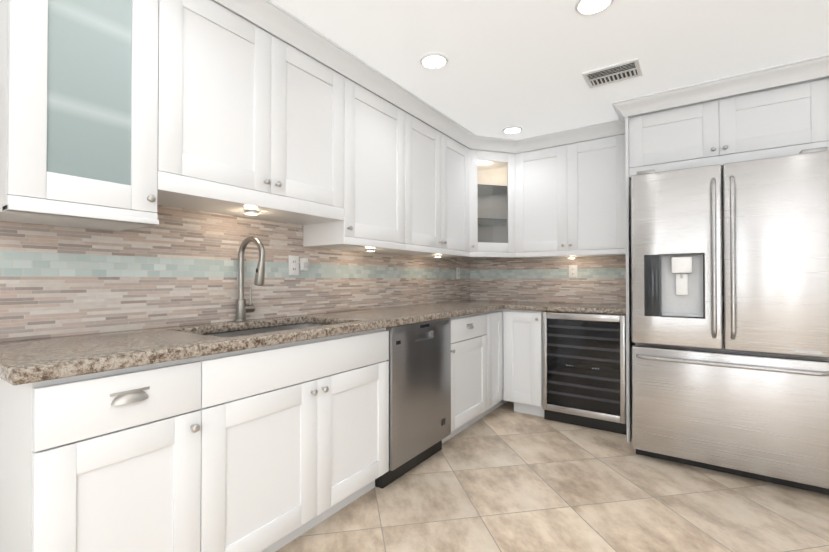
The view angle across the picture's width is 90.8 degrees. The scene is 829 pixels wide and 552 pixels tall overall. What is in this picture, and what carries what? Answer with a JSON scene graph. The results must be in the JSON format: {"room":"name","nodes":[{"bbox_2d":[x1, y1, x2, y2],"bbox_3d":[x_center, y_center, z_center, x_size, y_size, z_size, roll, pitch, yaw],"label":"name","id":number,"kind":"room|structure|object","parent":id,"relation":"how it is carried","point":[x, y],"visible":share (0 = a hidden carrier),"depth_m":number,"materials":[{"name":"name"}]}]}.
{"room":"kitchen","nodes":[
{"label":"kitchen","id":0,"kind":"room"},
{"bbox_2d":[271,0,828,139],"bbox_3d":[0.598,-1.276,0.906,4.140,0.100,5.880,0,-1,35],"label":"ceiling","id":1,"kind":"structure","parent":0,"point":[524,64],"depth_m":2.15,"materials":[{"name":"white paint"}]},
{"bbox_2d":[213,0,624,153],"bbox_3d":[0.252,-1.166,2.202,1.262,0.096,3.295,0,-1,35],"label":"crown molding","id":2,"kind":"structure","parent":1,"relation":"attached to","point":[275,20],"depth_m":2.48,"materials":[{"name":"white wood"}]},
{"bbox_2d":[420,52,447,68],"bbox_3d":[0.110,-1.207,2.297,0.162,0.018,0.162,0,-1,35],"label":"recessed light","id":3,"kind":"object","parent":1,"relation":"in","point":[434,60],"visible":1,"depth_m":2.29,"materials":[{"name":"white plastic"}]},
{"bbox_2d":[502,126,522,134],"bbox_3d":[0.805,-1.197,3.360,0.162,0.018,0.162,0,-1,35],"label":"recessed light","id":4,"kind":"object","parent":1,"relation":"in","point":[510,130],"visible":1,"depth_m":3.35,"materials":[{"name":"white plastic"}]},
{"bbox_2d":[575,0,613,15],"bbox_3d":[0.796,-1.211,1.813,0.162,0.018,0.162,0,-1,35],"label":"recessed light","id":5,"kind":"object","parent":1,"relation":"in","point":[588,7],"visible":0.92,"depth_m":1.84,"materials":[{"name":"white plastic"}]},
{"bbox_2d":[582,58,641,88],"bbox_3d":[1.183,-1.205,2.445,0.296,0.013,0.224,0,-1,35],"label":"ceiling vent","id":6,"kind":"object","parent":1,"relation":"in","point":[617,72],"visible":0.98,"depth_m":2.44,"materials":[{"name":"white plastic"}]},
{"bbox_2d":[275,401,828,551],"bbox_3d":[0.598,1.184,0.884,4.140,0.100,5.880,0,-1,35],"label":"floor","id":7,"kind":"structure","parent":0,"point":[505,477],"depth_m":2.04,"materials":[{"name":"tile"}]},
{"bbox_2d":[0,357,200,551],"bbox_3d":[-1.058,0.700,1.339,0.641,0.875,0.414,0,-1,35],"label":"base cabinet","id":8,"kind":"object","parent":7,"relation":"on","point":[107,461],"visible":1,"depth_m":1.14,"materials":[{"name":"white wood"}]},
{"bbox_2d":[198,328,388,551],"bbox_3d":[-0.657,0.706,1.922,0.641,0.875,0.999,0,-1,35],"label":"base cabinet","id":9,"kind":"object","parent":7,"relation":"on","point":[294,440],"visible":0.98,"depth_m":1.64,"materials":[{"name":"white wood"}]},
{"bbox_2d":[0,300,511,384],"bbox_3d":[-0.173,0.254,2.631,0.644,0.039,3.632,0,-1,35],"label":"countertop","id":10,"kind":"structure","parent":9,"relation":"on","point":[25,361],"depth_m":1.44,"materials":[{"name":"stone"}]},
{"bbox_2d":[234,236,264,320],"bbox_3d":[-0.808,0.015,2.055,0.221,0.427,0.101,0,-1,35],"label":"faucet","id":11,"kind":"object","parent":10,"relation":"on","point":[242,308],"visible":1,"depth_m":2.06,"materials":[{"name":"silver metal"}]},
{"bbox_2d":[209,323,323,337],"bbox_3d":[-0.652,0.365,1.921,0.425,0.194,0.770,0,-1,35],"label":"sink","id":12,"kind":"object","parent":10,"relation":"in","point":[247,332],"visible":0.02,"depth_m":2.11,"materials":[{"name":"metal"}]},
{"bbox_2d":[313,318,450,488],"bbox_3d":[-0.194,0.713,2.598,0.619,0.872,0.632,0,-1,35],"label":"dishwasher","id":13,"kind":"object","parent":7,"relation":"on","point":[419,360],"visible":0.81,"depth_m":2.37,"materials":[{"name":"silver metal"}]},
{"bbox_2d":[442,312,486,442],"bbox_3d":[0.158,0.716,3.108,0.641,0.875,0.599,0,-1,35],"label":"base cabinet","id":14,"kind":"object","parent":7,"relation":"on","point":[468,369],"visible":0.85,"depth_m":2.94,"materials":[{"name":"white wood"}]},
{"bbox_2d":[476,310,506,420],"bbox_3d":[0.582,0.722,3.751,0.611,0.875,0.938,0,-1,35],"label":"base cabinet","id":15,"kind":"object","parent":7,"relation":"on","point":[494,334],"visible":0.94,"depth_m":3.34,"materials":[{"name":"white wood"}]},
{"bbox_2d":[502,309,543,416],"bbox_3d":[1.039,0.720,3.607,0.342,0.875,0.641,0,-1,35],"label":"base cabinet","id":16,"kind":"object","parent":7,"relation":"on","point":[522,360],"visible":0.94,"depth_m":3.37,"materials":[{"name":"white wood"}]},
{"bbox_2d":[508,301,625,314],"bbox_3d":[1.319,0.261,3.419,0.890,0.039,0.644,0,-1,35],"label":"countertop","id":17,"kind":"structure","parent":16,"relation":"on","point":[516,305],"depth_m":3.23,"materials":[{"name":"stone"}]},
{"bbox_2d":[542,311,626,434],"bbox_3d":[1.435,0.722,3.341,0.594,0.868,0.600,0,-1,35],"label":"wine cooler","id":18,"kind":"object","parent":7,"relation":"on","point":[583,369],"visible":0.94,"depth_m":3.16,"materials":[{"name":"black glass"}]},
{"bbox_2d":[612,54,828,441],"bbox_3d":[2.089,-0.029,2.815,1.205,2.359,0.782,0,-1,35],"label":"surround","id":19,"kind":"object","parent":7,"relation":"on","point":[776,111],"visible":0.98,"depth_m":2.56,"materials":[{"name":"white wood"}]},
{"bbox_2d":[631,147,828,494],"bbox_3d":[1.999,0.246,2.680,0.925,1.808,1.016,0,-1,35],"label":"fridge","id":20,"kind":"object","parent":7,"relation":"on","point":[730,307],"visible":1,"depth_m":2.27,"materials":[{"name":"silver metal"}]},
{"bbox_3d":[2.279,-0.025,3.234,4.020,2.360,0.120,0,-1,35],"label":"wall","id":21,"kind":"structure","parent":0,"visible":0},
{"bbox_2d":[470,256,625,303],"bbox_3d":[1.239,-0.017,3.873,1.577,0.545,0.001,0,-1,35],"label":"backsplash","id":22,"kind":"structure","parent":21,"relation":"attached to","point":[599,280],"depth_m":3.85,"materials":[{"name":"tile"}]},
{"bbox_2d":[569,265,576,277],"bbox_3d":[1.445,-0.041,3.725,0.072,0.116,0.009,0,-1,35],"label":"electrical outlet","id":23,"kind":"object","parent":22,"relation":"attached to","point":[572,271],"visible":1,"depth_m":3.72,"materials":[{"name":"white plastic"}]},
{"bbox_2d":[515,134,625,258],"bbox_3d":[1.378,-0.645,3.551,0.942,0.955,0.373,0,-1,35],"label":"upper cabinet","id":24,"kind":"object","parent":21,"relation":"attached to","point":[569,200],"visible":0.96,"depth_m":3.41,"materials":[{"name":"white wood"}]},
{"bbox_3d":[-1.059,-0.036,2.034,0.120,2.360,5.880,0,-1,35],"label":"wall","id":25,"kind":"structure","parent":0,"visible":0},
{"bbox_2d":[0,0,158,230],"bbox_3d":[-1.176,-0.664,1.420,0.373,0.955,0.394,0,-1,35],"label":"upper cabinet","id":26,"kind":"object","parent":25,"relation":"attached to","point":[78,113],"visible":1,"depth_m":1.31,"materials":[{"name":"white wood"}]},
{"bbox_2d":[0,205,469,341],"bbox_3d":[-0.469,-0.202,2.781,0.001,0.895,3.737,0,-1,35],"label":"backsplash","id":27,"kind":"structure","parent":25,"relation":"attached to","point":[177,267],"depth_m":1.90,"materials":[{"name":"tile"}]},
{"bbox_2d":[288,255,308,274],"bbox_3d":[-0.684,-0.063,2.425,0.045,0.116,0.121,0,-1,35],"label":"electrical outlet","id":28,"kind":"object","parent":27,"relation":"attached to","point":[294,265],"visible":1,"depth_m":2.43,"materials":[{"name":"white plastic"}]},
{"bbox_2d":[456,267,459,278],"bbox_3d":[0.437,-0.028,4.088,0.009,0.116,0.072,0,-1,35],"label":"electrical outlet","id":29,"kind":"object","parent":27,"relation":"attached to","point":[457,272],"visible":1,"depth_m":4.08,"materials":[{"name":"white plastic"}]},
{"bbox_2d":[157,0,343,224],"bbox_3d":[-0.792,-0.724,1.978,0.373,0.825,0.959,0,-1,35],"label":"upper cabinet","id":30,"kind":"object","parent":25,"relation":"attached to","point":[250,116],"visible":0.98,"depth_m":1.79,"materials":[{"name":"white wood"}]},
{"bbox_2d":[244,211,257,214],"bbox_3d":[-0.788,-0.304,1.972,0.064,0.012,0.064,0,-1,35],"label":"recessed light","id":31,"kind":"object","parent":30,"relation":"attached to","point":[251,212],"visible":1,"depth_m":1.95,"materials":[{"name":"white plastic"}]},
{"bbox_2d":[303,75,404,251],"bbox_3d":[-0.356,-0.653,2.612,0.373,0.955,0.579,0,-1,35],"label":"upper cabinet","id":32,"kind":"object","parent":25,"relation":"attached to","point":[374,171],"visible":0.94,"depth_m":2.48,"materials":[{"name":"white wood"}]},
{"bbox_2d":[374,111,469,257],"bbox_3d":[0.080,-0.648,3.247,0.373,0.955,0.959,0,-1,35],"label":"upper cabinet","id":33,"kind":"object","parent":25,"relation":"attached to","point":[437,218],"visible":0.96,"depth_m":3.09,"materials":[{"name":"white wood"}]},
{"bbox_2d":[456,148,515,258],"bbox_3d":[0.649,-0.642,3.849,0.628,0.955,0.706,0,-1,35],"label":"upper cabinet","id":34,"kind":"object","parent":25,"relation":"attached to","point":[492,200],"visible":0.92,"depth_m":3.67,"materials":[{"name":"white wood"}]}
]}

